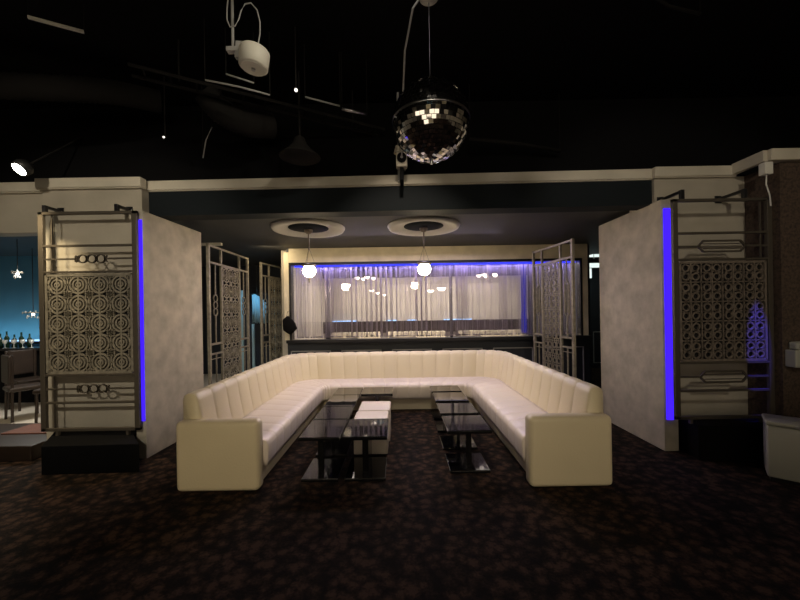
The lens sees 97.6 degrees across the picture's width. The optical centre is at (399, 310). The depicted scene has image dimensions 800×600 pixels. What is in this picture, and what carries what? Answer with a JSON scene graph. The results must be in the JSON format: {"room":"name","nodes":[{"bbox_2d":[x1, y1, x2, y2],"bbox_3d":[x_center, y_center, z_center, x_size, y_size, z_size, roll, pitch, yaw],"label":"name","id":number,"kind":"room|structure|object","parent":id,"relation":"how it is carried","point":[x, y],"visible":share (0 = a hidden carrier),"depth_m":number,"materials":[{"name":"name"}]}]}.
{"room":"entertainment venue","nodes":[
{"label":"entertainment venue","id":0,"kind":"room"},
{"bbox_2d":[0,256,39,345],"bbox_3d":[-6.846,0.276,7.050,3.300,2.775,0.100,-1,0,0],"label":"wall","id":1,"kind":"structure","parent":0,"point":[15,294],"depth_m":7.00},
{"bbox_2d":[0,194,42,236],"bbox_3d":[-6.259,-1.097,4.110,4.520,0.460,0.180,-1,0,0],"label":"wall","id":2,"kind":"structure","parent":0,"point":[18,212],"depth_m":4.02,"materials":[{"name":"beige paint"}]},
{"bbox_2d":[0,182,42,193],"bbox_3d":[-6.284,-1.371,4.020,4.480,0.120,0.100,-1,0,0],"label":"trim","id":3,"kind":"structure","parent":2,"relation":"attached to","point":[5,187],"depth_m":3.97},
{"bbox_2d":[43,189,148,439],"bbox_3d":[-3.424,0.117,4.135,1.110,2.980,0.430,-1,0,0],"label":"wall","id":4,"kind":"structure","parent":0,"point":[116,228],"depth_m":3.92,"materials":[{"name":"beige paint"}]},
{"bbox_2d":[42,205,63,211],"bbox_3d":[-3.794,-1.104,3.821,0.070,0.098,0.198,-1,0,0],"label":"wall bracket","id":5,"kind":"object","parent":4,"relation":"attached to","point":[45,208],"visible":0.85,"depth_m":3.79,"materials":[{"name":"black"}]},
{"bbox_2d":[35,177,145,191],"bbox_3d":[-3.459,-1.418,3.920,1.170,0.120,0.100,-1,0,0],"label":"trim","id":6,"kind":"structure","parent":4,"relation":"attached to","point":[91,183],"depth_m":3.87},
{"bbox_2d":[114,204,132,210],"bbox_3d":[-3.024,-1.116,3.821,0.070,0.098,0.198,-1,0,0],"label":"wall bracket","id":7,"kind":"object","parent":4,"relation":"attached to","point":[117,207],"visible":0.72,"depth_m":3.77,"materials":[{"name":"black"}]},
{"bbox_2d":[146,169,651,191],"bbox_3d":[-0.039,-1.475,3.992,5.730,0.120,0.100,-1,0,1],"label":"trim","id":8,"kind":"structure","parent":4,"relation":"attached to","point":[623,174],"depth_m":3.94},
{"bbox_2d":[136,211,203,458],"bbox_3d":[-2.796,0.256,4.310,0.140,2.680,1.060,-1,0,0],"label":"wall","id":9,"kind":"structure","parent":0,"point":[172,261],"depth_m":4.16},
{"bbox_2d":[139,220,144,420],"bbox_3d":[-2.790,0.101,3.773,0.047,2.170,0.011,-1,0,0],"label":"led strip","id":10,"kind":"object","parent":9,"relation":"attached to","point":[140,221],"visible":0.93,"depth_m":3.77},
{"bbox_2d":[202,265,280,373],"bbox_3d":[-3.757,0.225,9.050,2.880,2.775,0.100,-1,0,0],"label":"wall","id":11,"kind":"structure","parent":0,"point":[274,272],"depth_m":9.00,"materials":[{"name":"black paint"}]},
{"bbox_2d":[281,251,323,355],"bbox_3d":[-2.237,0.199,8.440,0.160,2.775,3.120,-1,0,0],"label":"wall","id":12,"kind":"structure","parent":0,"point":[296,270],"depth_m":7.90,"materials":[{"name":"beige paint"}]},
{"bbox_2d":[282,311,296,333],"bbox_3d":[-2.064,0.214,6.540,0.263,0.447,0.100,-1,0,0],"label":"speaker","id":13,"kind":"object","parent":12,"relation":"attached to","point":[289,326],"visible":1,"depth_m":6.50,"materials":[{"name":"black paint"}]},
{"bbox_2d":[0,211,629,268],"bbox_3d":[-1.271,-1.267,7.210,14.500,0.125,5.980,-1,0,0],"label":"ceiling","id":14,"kind":"structure","parent":0,"point":[552,227],"depth_m":5.68,"materials":[{"name":"paint"}]},
{"bbox_2d":[11,239,23,278],"bbox_3d":[-6.014,-0.813,5.501,0.140,0.626,0.142,-1,0,0],"label":"pendant light","id":15,"kind":"object","parent":14,"relation":"hanging from","point":[17,272],"visible":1,"depth_m":5.50,"materials":[{"name":"glass"}]},
{"bbox_2d":[22,248,38,318],"bbox_3d":[-6.559,-0.489,6.249,0.280,1.257,0.282,-1,0,0],"label":"pendant light","id":16,"kind":"object","parent":14,"relation":"hanging from","point":[33,312],"visible":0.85,"depth_m":6.25,"materials":[{"name":"grey metal"}]},
{"bbox_2d":[249,264,267,322],"bbox_3d":[-3.462,-0.428,8.594,0.510,1.470,0.072,-1,0,0],"label":"pendant light","id":17,"kind":"object","parent":14,"relation":"hanging from","point":[255,299],"visible":0.67,"depth_m":8.58,"materials":[{"name":"glass"}]},
{"bbox_2d":[270,218,344,237],"bbox_3d":[-1.320,-1.178,5.050,1.040,0.050,1.040,-1,0,0],"label":"ceiling medallion","id":18,"kind":"object","parent":14,"relation":"attached to","point":[295,227],"visible":0.84,"depth_m":4.94,"materials":[{"name":"grey"}]},
{"bbox_2d":[302,229,315,282],"bbox_3d":[-1.313,-0.788,5.050,0.208,0.760,0.208,-1,0,0],"label":"globe pendant","id":19,"kind":"object","parent":18,"relation":"hanging from","point":[309,270],"visible":1,"depth_m":5.00,"materials":[{"name":"white glass"}]},
{"bbox_2d":[388,216,459,235],"bbox_3d":[0.340,-1.206,5.050,1.040,0.050,1.040,-1,0,0],"label":"ceiling medallion","id":20,"kind":"object","parent":14,"relation":"attached to","point":[436,225],"visible":0.89,"depth_m":4.93,"materials":[{"name":"grey"}]},
{"bbox_2d":[417,227,430,280],"bbox_3d":[0.347,-0.816,5.050,0.208,0.760,0.208,-1,0,0],"label":"globe pendant","id":21,"kind":"object","parent":20,"relation":"hanging from","point":[424,268],"visible":1,"depth_m":5.00,"materials":[{"name":"white glass"}]},
{"bbox_2d":[590,263,598,277],"bbox_3d":[4.434,-1.026,8.000,0.240,0.545,0.060,-1,0,0],"label":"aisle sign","id":22,"kind":"object","parent":14,"relation":"hanging from","point":[592,265],"visible":0.69,"depth_m":7.98,"materials":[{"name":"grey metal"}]},
{"bbox_2d":[0,368,799,599],"bbox_3d":[-1.224,1.614,2.600,14.500,0.112,15.200,-1,0,0],"label":"floor","id":23,"kind":"structure","parent":0,"point":[668,525],"depth_m":2.46,"materials":[{"name":"carpet"}]},
{"bbox_2d":[0,346,39,402],"bbox_3d":[-6.957,1.160,6.510,3.010,0.985,0.520,-1,0,0],"label":"bar counter","id":24,"kind":"object","parent":23,"relation":"on","point":[27,396],"depth_m":6.30,"materials":[{"name":"black paint"}]},
{"bbox_2d":[4,331,9,347],"bbox_3d":[-7.212,0.522,6.420,0.072,0.300,0.070,-1,0,0],"label":"bottle","id":25,"kind":"object","parent":24,"relation":"on","point":[7,345],"visible":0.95,"depth_m":6.41,"materials":[{"name":"clear glass"}]},
{"bbox_2d":[0,346,39,350],"bbox_3d":[-6.965,0.691,6.510,3.010,0.045,0.520,-1,0,0],"label":"countertop","id":26,"kind":"structure","parent":24,"relation":"on","point":[35,347],"depth_m":6.25,"materials":[{"name":"black"}]},
{"bbox_2d":[1,354,39,422],"bbox_3d":[-5.734,1.143,5.346,0.400,0.981,0.410,-1,0,31],"label":"bar chair","id":27,"kind":"object","parent":23,"relation":"on","point":[7,362],"visible":0.75,"depth_m":5.16,"materials":[{"name":"brown wood"}]},
{"bbox_2d":[5,349,39,410],"bbox_3d":[-6.337,1.153,5.952,0.410,0.981,0.400,-1,0,21],"label":"bar chair","id":28,"kind":"object","parent":23,"relation":"on","point":[25,361],"visible":0.61,"depth_m":6.00,"materials":[{"name":"brown wood"}]},
{"bbox_2d":[0,423,46,461],"bbox_3d":[-6.070,1.568,4.170,4.210,0.165,0.820,-1,0,0],"label":"step platform","id":29,"kind":"object","parent":23,"relation":"on","point":[13,447],"visible":0.45,"depth_m":3.84,"materials":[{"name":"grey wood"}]},
{"bbox_2d":[1,424,46,434],"bbox_3d":[-4.377,1.450,4.320,0.700,0.015,0.360,-1,0,0],"label":"door mat","id":30,"kind":"object","parent":29,"relation":"on","point":[32,428],"visible":0.49,"depth_m":4.23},
{"bbox_2d":[32,388,39,422],"bbox_3d":[-5.083,1.132,5.205,0.400,0.981,0.410,-1,0,-17],"label":"bar chair","id":31,"kind":"object","parent":23,"relation":"on","point":[36,392],"visible":0.09,"depth_m":4.98,"materials":[{"name":"brown wood"}]},
{"bbox_2d":[37,210,141,435],"bbox_3d":[-3.313,0.131,3.742,1.050,2.387,0.041,-1,0,0],"label":"screen","id":32,"kind":"object","parent":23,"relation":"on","point":[89,322],"visible":1,"depth_m":3.73,"materials":[{"name":"grey metal"}]},
{"bbox_2d":[41,430,138,474],"bbox_3d":[-3.206,1.463,3.665,1.255,0.280,0.470,-1,0,0],"label":"plinth","id":33,"kind":"object","parent":23,"relation":"on","point":[70,452],"visible":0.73,"depth_m":3.45,"materials":[{"name":"black paint"}]},
{"bbox_2d":[206,243,249,384],"bbox_3d":[-2.705,0.320,5.605,0.040,2.550,1.350,-1,0,-1],"label":"screen","id":34,"kind":"object","parent":23,"relation":"on","point":[236,352],"visible":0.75,"depth_m":5.52,"materials":[{"name":"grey metal"}]},
{"bbox_2d":[241,290,243,371],"bbox_3d":[-3.746,0.556,8.325,0.050,2.088,0.050,-1,0,0],"label":"post","id":35,"kind":"object","parent":23,"relation":"on","point":[242,330],"visible":0.5,"depth_m":8.30,"materials":[{"name":"grey metal"}]},
{"bbox_2d":[252,324,254,367],"bbox_3d":[-3.480,0.952,8.325,0.050,1.288,0.050,-1,0,0],"label":"post","id":36,"kind":"object","parent":23,"relation":"on","point":[253,325],"visible":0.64,"depth_m":8.30,"materials":[{"name":"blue metal"}]},
{"bbox_2d":[259,262,282,364],"bbox_3d":[-2.605,0.318,7.350,0.041,2.550,1.115,-1,0,9],"label":"screen","id":37,"kind":"object","parent":23,"relation":"on","point":[274,330],"visible":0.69,"depth_m":7.19,"materials":[{"name":"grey metal"}]},
{"bbox_2d":[298,419,347,481],"bbox_3d":[-0.738,1.357,3.455,0.376,0.410,0.530,-1,0,0],"label":"side table","id":38,"kind":"object","parent":23,"relation":"on","point":[326,468],"visible":1,"depth_m":3.33,"materials":[{"name":"glass"}]},
{"bbox_2d":[325,267,330,338],"bbox_3d":[-1.519,0.188,7.390,0.090,2.775,0.060,-1,0,0],"label":"post","id":39,"kind":"object","parent":23,"relation":"on","point":[328,332],"visible":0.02,"depth_m":7.36,"materials":[{"name":"metal"}]},
{"bbox_2d":[313,406,353,456],"bbox_3d":[-0.738,1.357,3.978,0.376,0.410,0.485,-1,0,0],"label":"side table","id":40,"kind":"object","parent":23,"relation":"on","point":[340,448],"visible":0.67,"depth_m":3.90,"materials":[{"name":"glass"}]},
{"bbox_2d":[324,395,359,439],"bbox_3d":[-0.738,1.357,4.518,0.376,0.410,0.565,-1,0,0],"label":"side table","id":41,"kind":"object","parent":23,"relation":"on","point":[335,400],"visible":0.43,"depth_m":4.46,"materials":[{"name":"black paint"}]},
{"bbox_2d":[333,387,362,422],"bbox_3d":[-0.738,1.357,5.043,0.376,0.410,0.455,-1,0,0],"label":"side table","id":42,"kind":"object","parent":23,"relation":"on","point":[340,391],"visible":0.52,"depth_m":5.02,"materials":[{"name":"glass"}]},
{"bbox_2d":[334,332,379,337],"bbox_3d":[-1.207,1.080,9.450,1.350,0.980,0.700,-1,0,0],"label":"bench","id":43,"kind":"object","parent":23,"relation":"on","point":[344,334],"visible":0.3,"depth_m":9.64,"materials":[{"name":"beige leather"}]},
{"bbox_2d":[342,418,388,481],"bbox_3d":[-0.322,1.351,3.460,0.415,0.410,0.540,-1,0,0],"label":"side table","id":44,"kind":"object","parent":23,"relation":"on","point":[367,467],"visible":1,"depth_m":3.33,"materials":[{"name":"glass"}]},
{"bbox_2d":[354,411,388,455],"bbox_3d":[-0.315,1.358,3.908,0.375,0.395,0.345,-1,0,0],"label":"stool","id":45,"kind":"object","parent":23,"relation":"on","point":[379,447],"visible":0.56,"depth_m":3.74,"materials":[{"name":"beige leather"}]},
{"bbox_2d":[354,411,388,418],"bbox_3d":[-0.318,1.195,3.908,0.375,0.070,0.345,-1,0,0],"label":"seat cushion","id":46,"kind":"object","parent":45,"relation":"on","point":[360,414],"depth_m":3.92,"materials":[{"name":"beige leather"}]},
{"bbox_2d":[358,401,390,440],"bbox_3d":[-0.303,1.358,4.310,0.380,0.395,0.420,-1,0,0],"label":"stool","id":47,"kind":"object","parent":23,"relation":"on","point":[365,405],"visible":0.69,"depth_m":4.26,"materials":[{"name":"beige leather"}]},
{"bbox_2d":[358,401,390,414],"bbox_3d":[-0.305,1.195,4.310,0.380,0.070,0.420,-1,0,0],"label":"seat cushion","id":48,"kind":"object","parent":47,"relation":"on","point":[365,405],"depth_m":4.26,"materials":[{"name":"beige leather"}]},
{"bbox_2d":[361,387,392,422],"bbox_3d":[-0.318,1.350,5.050,0.440,0.410,0.440,-1,0,0],"label":"side table","id":49,"kind":"object","parent":23,"relation":"on","point":[377,392],"visible":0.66,"depth_m":4.93,"materials":[{"name":"black paint"}]},
{"bbox_2d":[176,350,611,490],"bbox_3d":[-0.058,1.130,4.617,3.803,0.843,3.205,-1,0,0],"label":"sofa","id":50,"kind":"object","parent":23,"relation":"on","point":[232,431],"visible":0.96,"depth_m":3.72,"materials":[{"name":"beige leather"}]},
{"bbox_2d":[388,331,444,337],"bbox_3d":[0.467,1.052,9.450,1.600,0.980,0.700,-1,0,0],"label":"bench","id":51,"kind":"object","parent":23,"relation":"on","point":[394,332],"visible":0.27,"depth_m":9.64,"materials":[{"name":"beige leather"}]},
{"bbox_2d":[430,385,461,419],"bbox_3d":[0.665,1.334,5.115,0.425,0.410,0.370,-1,0,0],"label":"side table","id":52,"kind":"object","parent":23,"relation":"on","point":[454,388],"visible":0.57,"depth_m":5.04,"materials":[{"name":"glass"}]},
{"bbox_2d":[432,392,468,432],"bbox_3d":[0.665,1.334,4.640,0.425,0.410,0.440,-1,0,0],"label":"side table","id":53,"kind":"object","parent":23,"relation":"on","point":[444,397],"visible":0.62,"depth_m":4.56,"materials":[{"name":"glass"}]},
{"bbox_2d":[449,265,452,336],"bbox_3d":[1.081,0.145,7.390,0.060,2.775,0.060,-1,0,0],"label":"post","id":54,"kind":"object","parent":23,"relation":"on","point":[450,266],"visible":0.14,"depth_m":7.36,"materials":[{"name":"metal"}]},
{"bbox_2d":[436,403,478,449],"bbox_3d":[0.665,1.334,4.090,0.425,0.410,0.440,-1,0,0],"label":"side table","id":55,"kind":"object","parent":23,"relation":"on","point":[445,409],"visible":0.83,"depth_m":3.99,"materials":[{"name":"glass"}]},
{"bbox_2d":[442,415,491,473],"bbox_3d":[0.665,1.334,3.550,0.425,0.410,0.480,-1,0,0],"label":"side table","id":56,"kind":"object","parent":23,"relation":"on","point":[465,461],"visible":1,"depth_m":3.44,"materials":[{"name":"glass"}]},
{"bbox_2d":[458,329,522,335],"bbox_3d":[2.517,1.019,9.450,1.800,0.980,0.700,-1,0,0],"label":"bench","id":57,"kind":"object","parent":23,"relation":"on","point":[518,331],"visible":0.18,"depth_m":9.64,"materials":[{"name":"beige leather"}]},
{"bbox_2d":[532,238,576,377],"bbox_3d":[2.424,0.235,5.570,0.040,2.550,1.112,-1,0,-8],"label":"screen","id":58,"kind":"object","parent":23,"relation":"on","point":[541,290],"visible":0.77,"depth_m":5.49,"materials":[{"name":"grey metal"}]},
{"bbox_2d":[678,415,763,462],"bbox_3d":[3.417,1.321,3.626,0.810,0.345,0.469,-1,0,0],"label":"plinth","id":59,"kind":"object","parent":23,"relation":"on","point":[733,440],"visible":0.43,"depth_m":3.50,"materials":[{"name":"black paint"}]},
{"bbox_2d":[670,197,774,423],"bbox_3d":[3.300,-0.002,3.582,1.010,2.295,0.040,-1,0,0],"label":"screen","id":60,"kind":"object","parent":23,"relation":"on","point":[723,311],"visible":0.98,"depth_m":3.57,"materials":[{"name":"grey metal"}]},
{"bbox_2d":[761,413,799,485],"bbox_3d":[3.577,1.229,3.002,0.636,0.525,0.314,-1,0,41],"label":"planter","id":61,"kind":"object","parent":23,"relation":"on","point":[781,434],"visible":1,"depth_m":3.05,"materials":[{"name":"white plastic"}]},
{"bbox_2d":[0,0,799,108],"bbox_3d":[-1.291,-2.479,-0.440,14.500,0.100,9.120,-1,0,0],"label":"ceiling","id":62,"kind":"structure","parent":0,"point":[502,50],"depth_m":3.23,"materials":[{"name":"black paint"}]},
{"bbox_2d":[27,0,84,33],"bbox_3d":[-2.625,-2.290,2.675,0.326,0.235,0.028,-1,0,-28],"label":"tube","id":63,"kind":"object","parent":62,"relation":"hanging from","point":[29,17],"visible":1,"depth_m":2.67,"materials":[{"name":"beige plastic"}]},
{"bbox_2d":[0,71,161,113],"bbox_3d":[-3.201,-2.145,3.384,1.543,0.335,0.364,-1,0,-20],"label":"air duct","id":64,"kind":"object","parent":62,"relation":"hanging from","point":[24,86],"visible":1,"depth_m":3.30,"materials":[{"name":"black"}]},
{"bbox_2d":[163,76,166,137],"bbox_3d":[-2.423,-2.083,3.604,0.024,0.655,0.124,-1,0,-21],"label":"pendant light","id":65,"kind":"object","parent":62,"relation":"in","point":[164,136],"visible":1,"depth_m":3.60,"materials":[{"name":"grey metal"}]},
{"bbox_2d":[201,82,212,157],"bbox_3d":[-2.055,-2.027,3.721,0.148,0.778,0.020,-1,0,21],"label":"hanging cable","id":66,"kind":"object","parent":62,"relation":"hanging from","point":[203,152],"visible":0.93,"depth_m":3.75,"materials":[{"name":"grey plastic"}]},
{"bbox_2d":[226,0,235,53],"bbox_3d":[-1.202,-2.139,2.500,0.070,0.582,0.040,-1,0,0],"label":"hanging rod","id":67,"kind":"object","parent":62,"relation":"hanging from","point":[230,49],"visible":0.94,"depth_m":2.49,"materials":[{"name":"grey"}]},
{"bbox_2d":[234,40,269,75],"bbox_3d":[-1.042,-1.819,2.502,0.218,0.202,0.207,-1,0,42],"label":"spotlight","id":68,"kind":"object","parent":67,"relation":"hanging from","point":[253,58],"visible":1,"depth_m":2.44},
{"bbox_2d":[226,0,260,42],"bbox_3d":[-1.094,-2.046,2.449,0.235,0.359,0.020,-1,0,-3],"label":"cable","id":69,"kind":"object","parent":68,"relation":"attached to","point":[227,0],"visible":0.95,"depth_m":2.45,"materials":[{"name":"grey plastic"}]},
{"bbox_2d":[241,60,265,75],"bbox_3d":[-1.048,-1.733,2.501,0.167,0.006,0.167,5,1,0],"label":"grille","id":70,"kind":"object","parent":68,"relation":"attached to","point":[253,67],"depth_m":2.48,"materials":[{"name":"plastic"}]},
{"bbox_2d":[203,18,269,95],"bbox_3d":[-1.382,-2.149,2.986,0.513,0.557,0.039,-1,0,-17],"label":"conduit","id":71,"kind":"object","parent":62,"relation":"hanging from","point":[205,79],"visible":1,"depth_m":2.98,"materials":[{"name":"grey"}]},
{"bbox_2d":[225,28,253,83],"bbox_3d":[-1.385,-2.203,3.025,0.232,0.449,0.014,-1,0,-13],"label":"conduit","id":72,"kind":"object","parent":62,"relation":"hanging from","point":[225,28],"visible":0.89,"depth_m":3.01,"materials":[{"name":"grey"}]},
{"bbox_2d":[128,39,384,136],"bbox_3d":[-1.249,-2.232,3.501,2.338,0.396,0.192,-1,0,-28],"label":"cable tray","id":73,"kind":"object","parent":62,"relation":"hanging from","point":[143,68],"visible":1,"depth_m":3.35,"materials":[{"name":"black"}]},
{"bbox_2d":[195,86,276,138],"bbox_3d":[-1.655,-2.007,3.562,0.745,0.420,0.278,-1,0,-31],"label":"air duct","id":74,"kind":"object","parent":73,"relation":"hanging from","point":[224,113],"visible":0.92,"depth_m":3.48,"materials":[{"name":"black"}]},
{"bbox_2d":[294,26,297,92],"bbox_3d":[-0.896,-2.143,3.003,0.036,0.585,0.123,-1,0,-16],"label":"pendant light","id":75,"kind":"object","parent":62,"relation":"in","point":[295,88],"visible":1,"depth_m":3.00,"materials":[{"name":"grey metal"}]},
{"bbox_2d":[279,70,320,165],"bbox_3d":[-1.021,-1.992,3.550,0.410,0.883,0.410,-1,0,0],"label":"lamp","id":76,"kind":"object","parent":62,"relation":"hanging from","point":[298,152],"visible":1,"depth_m":3.51,"materials":[{"name":"black"}]},
{"bbox_2d":[286,152,312,163],"bbox_3d":[-1.014,-1.556,3.550,0.290,0.012,0.290,-1,0,0],"label":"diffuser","id":77,"kind":"object","parent":76,"relation":"attached to","point":[291,157],"depth_m":3.54,"materials":[{"name":"black"}]},
{"bbox_2d":[304,45,339,106],"bbox_3d":[-0.721,-2.180,3.250,0.326,0.516,0.016,-1,0,-18],"label":"conduit","id":78,"kind":"object","parent":62,"relation":"hanging from","point":[304,45],"visible":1,"depth_m":3.24,"materials":[{"name":"grey"}]},
{"bbox_2d":[341,54,366,115],"bbox_3d":[-0.438,-2.168,3.350,0.256,0.551,0.028,-1,0,-24],"label":"conduit","id":79,"kind":"object","parent":62,"relation":"hanging from","point":[343,109],"visible":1,"depth_m":3.34,"materials":[{"name":"silver metal"}]},
{"bbox_2d":[396,92,405,181],"bbox_3d":[0.013,-1.950,3.930,0.090,1.000,0.032,-1,0,0],"label":"pole","id":80,"kind":"object","parent":62,"relation":"hanging from","point":[397,93],"visible":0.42,"depth_m":3.92,"materials":[{"name":"grey"}]},
{"bbox_2d":[401,0,437,157],"bbox_3d":[0.058,-1.978,2.802,0.161,0.946,1.278,-1,0,-11],"label":"motor","id":81,"kind":"object","parent":62,"relation":"hanging from","point":[423,2],"visible":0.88,"depth_m":2.37,"materials":[{"name":"grey"}]},
{"bbox_2d":[392,2,469,164],"bbox_3d":[0.193,-1.457,2.240,0.495,1.032,0.495,-1,0,-3],"label":"disco ball","id":82,"kind":"object","parent":81,"relation":"hanging from","point":[431,119],"visible":1,"depth_m":2.07,"materials":[{"name":"grey metal"}]},
{"bbox_2d":[0,96,799,181],"bbox_3d":[-1.283,-1.974,4.170,14.500,0.910,0.100,-1,0,0],"label":"wall","id":83,"kind":"structure","parent":0,"point":[604,134],"depth_m":4.12,"materials":[{"name":"black paint"}]},
{"bbox_2d":[10,137,82,176],"bbox_3d":[-3.768,-1.754,3.836,0.159,0.746,0.724,-1,0,18],"label":"ceiling spotlight","id":84,"kind":"object","parent":83,"relation":"attached to","point":[24,168],"visible":0.98,"depth_m":3.56,"materials":[{"name":"grey metal"}]},
{"bbox_2d":[394,145,406,186],"bbox_3d":[0.006,-1.600,3.850,0.145,0.380,0.260,-1,0,0],"label":"spotlight","id":85,"kind":"object","parent":83,"relation":"attached to","point":[401,163],"visible":0.87,"depth_m":3.76,"materials":[{"name":"black paint"}]},
{"bbox_2d":[149,180,651,220],"bbox_3d":[-0.039,-1.280,4.082,5.720,0.280,0.220,-1,0,1],"label":"beam","id":86,"kind":"structure","parent":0,"point":[604,195],"depth_m":3.98,"materials":[{"name":"black paint"}]},
{"bbox_2d":[323,275,527,338],"bbox_3d":[0.728,0.150,9.950,6.050,2.775,0.100,-1,0,0],"label":"wall","id":87,"kind":"structure","parent":0,"point":[337,297],"depth_m":9.90,"materials":[{"name":"beige paint"}]},
{"bbox_2d":[322,265,519,278],"bbox_3d":[0.682,-1.099,9.870,6.000,0.275,0.060,-1,0,0],"label":"trim","id":88,"kind":"structure","parent":87,"relation":"attached to","point":[500,268],"depth_m":9.84,"materials":[{"name":"brown wood"}]},
{"bbox_2d":[323,319,527,333],"bbox_3d":[0.707,0.428,9.860,6.000,0.320,0.080,-1,0,0],"label":"trim","id":89,"kind":"structure","parent":87,"relation":"attached to","point":[345,327],"depth_m":9.82,"materials":[{"name":"brown wood"}]},
{"bbox_2d":[288,339,589,382],"bbox_3d":[0.747,1.028,6.790,5.780,1.020,0.180,-1,0,0],"label":"wall","id":90,"kind":"structure","parent":0,"point":[526,353],"depth_m":6.70,"materials":[{"name":"black paint"}]},
{"bbox_2d":[286,258,590,343],"bbox_3d":[0.717,-0.197,6.715,5.760,1.530,0.210,-1,0,0],"label":"window","id":91,"kind":"structure","parent":90,"relation":"in","point":[579,293],"depth_m":6.64,"materials":[{"name":"black"}]},
{"bbox_2d":[294,262,570,266],"bbox_3d":[0.675,-0.906,6.812,5.460,0.020,0.025,-1,0,0],"label":"led strip","id":92,"kind":"object","parent":91,"relation":"attached to","point":[516,262],"visible":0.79,"depth_m":6.80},
{"bbox_2d":[493,347,532,361],"bbox_3d":[2.168,1.040,6.693,0.765,0.688,0.014,-1,0,0],"label":"trim","id":93,"kind":"structure","parent":90,"relation":"attached to","point":[506,347],"depth_m":6.69,"materials":[{"name":"silver metal"}]},
{"bbox_2d":[582,258,588,334],"bbox_3d":[3.521,-0.273,6.675,0.110,1.470,0.050,-1,0,0],"label":"trim","id":94,"kind":"structure","parent":90,"relation":"attached to","point":[584,260],"depth_m":6.65,"materials":[{"name":"gold metal"}]},
{"bbox_2d":[527,246,590,382],"bbox_3d":[3.682,0.102,8.440,0.120,2.775,3.120,-1,0,0],"label":"wall","id":95,"kind":"structure","parent":0,"point":[588,246],"depth_m":8.21,"materials":[{"name":"black paint"}]},
{"bbox_2d":[575,259,589,334],"bbox_3d":[3.531,-0.258,6.790,0.170,1.460,0.180,-1,0,0],"label":"wall","id":96,"kind":"structure","parent":0,"point":[587,259],"depth_m":6.84,"materials":[{"name":"black paint"}]},
{"bbox_2d":[589,260,600,367],"bbox_3d":[4.872,0.082,9.050,2.260,2.775,0.100,-1,0,0],"label":"wall","id":97,"kind":"structure","parent":0,"point":[595,280],"depth_m":9.00,"materials":[{"name":"black paint"}]},
{"bbox_2d":[599,199,678,450],"bbox_3d":[2.893,0.152,4.340,0.150,2.700,1.180,-1,0,0],"label":"wall","id":98,"kind":"structure","parent":0,"point":[631,245],"depth_m":4.18,"materials":[{"name":"paint"}]},
{"bbox_2d":[663,208,673,419],"bbox_3d":[2.871,0.033,3.742,0.070,2.260,0.014,-1,0,0],"label":"led strip","id":99,"kind":"object","parent":98,"relation":"attached to","point":[666,211],"visible":0.93,"depth_m":3.73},
{"bbox_2d":[657,189,684,200],"bbox_3d":[2.881,-1.203,3.721,0.070,0.120,0.318,-1,0,0],"label":"wall bracket","id":100,"kind":"object","parent":98,"relation":"attached to","point":[681,193],"visible":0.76,"depth_m":3.63,"materials":[{"name":"black"}]},
{"bbox_2d":[630,176,747,415],"bbox_3d":[3.421,0.004,4.090,1.160,2.980,0.420,-1,0,0],"label":"wall","id":101,"kind":"structure","parent":0,"point":[692,216],"depth_m":3.88,"materials":[{"name":"beige paint"}]},
{"bbox_2d":[651,165,736,179],"bbox_3d":[3.245,-1.529,3.880,0.900,0.120,0.100,-1,0,0],"label":"trim","id":102,"kind":"structure","parent":101,"relation":"attached to","point":[670,172],"depth_m":3.83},
{"bbox_2d":[714,188,747,202],"bbox_3d":[3.521,-1.213,3.721,0.070,0.120,0.318,-1,0,0],"label":"wall bracket","id":103,"kind":"object","parent":101,"relation":"attached to","point":[744,193],"visible":0.83,"depth_m":3.63,"materials":[{"name":"black"}]},
{"bbox_2d":[744,162,799,417],"bbox_3d":[4.920,-0.021,3.860,2.160,2.980,0.680,-1,0,0],"label":"wall","id":104,"kind":"structure","parent":0,"point":[783,185],"depth_m":3.52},
{"bbox_2d":[758,162,772,205],"bbox_3d":[3.653,-1.259,3.475,0.116,0.422,0.070,-1,0,0],"label":"junction box","id":105,"kind":"object","parent":104,"relation":"attached to","point":[766,168],"visible":1,"depth_m":3.46,"materials":[{"name":"beige plastic"}]},
{"bbox_2d":[732,148,799,173],"bbox_3d":[4.805,-1.572,3.650,2.340,0.115,0.380,-1,0,0],"label":"trim","id":106,"kind":"structure","parent":104,"relation":"attached to","point":[775,155],"depth_m":3.50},
{"bbox_2d":[785,341,799,367],"bbox_3d":[3.953,0.430,3.470,0.170,0.250,0.100,-1,0,0],"label":"dispenser","id":107,"kind":"object","parent":104,"relation":"attached to","point":[792,355],"visible":1,"depth_m":3.45,"materials":[{"name":"beige plastic"}]},
{"bbox_3d":[0.712,-1.089,6.790,5.780,0.295,0.180,-1,0,0],"label":"wall","id":108,"kind":"structure","parent":0,"visible":0},
{"bbox_2d":[296,263,571,337],"bbox_3d":[0.687,-0.206,6.867,5.449,1.390,0.043,-1,0,0],"label":"curtain","id":109,"kind":"object","parent":108,"relation":"hanging from","point":[424,324],"visible":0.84,"depth_m":6.87,"materials":[{"name":"fabric"}]},
{"bbox_2d":[520,265,526,332],"bbox_3d":[2.446,-0.240,6.930,0.100,1.340,0.020,-1,0,0],"label":"led strip","id":110,"kind":"object","parent":109,"relation":"attached to","point":[522,278],"visible":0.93,"depth_m":6.92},
{"bbox_2d":[289,244,586,262],"bbox_3d":[0.722,-1.097,6.675,5.680,0.270,0.050,-1,0,0],"label":"trim","id":111,"kind":"structure","parent":108,"relation":"attached to","point":[483,252],"depth_m":6.65,"materials":[{"name":"beige paint"}]},
{"bbox_3d":[-2.123,-0.165,6.790,0.080,1.460,0.180,-1,0,0],"label":"wall","id":112,"kind":"structure","parent":0,"visible":0},
{"bbox_2d":[283,252,289,339],"bbox_3d":[-2.155,-0.280,6.675,0.100,1.670,0.050,-1,0,0],"label":"trim","id":113,"kind":"structure","parent":112,"relation":"attached to","point":[285,254],"depth_m":6.65,"materials":[{"name":"beige paint"}]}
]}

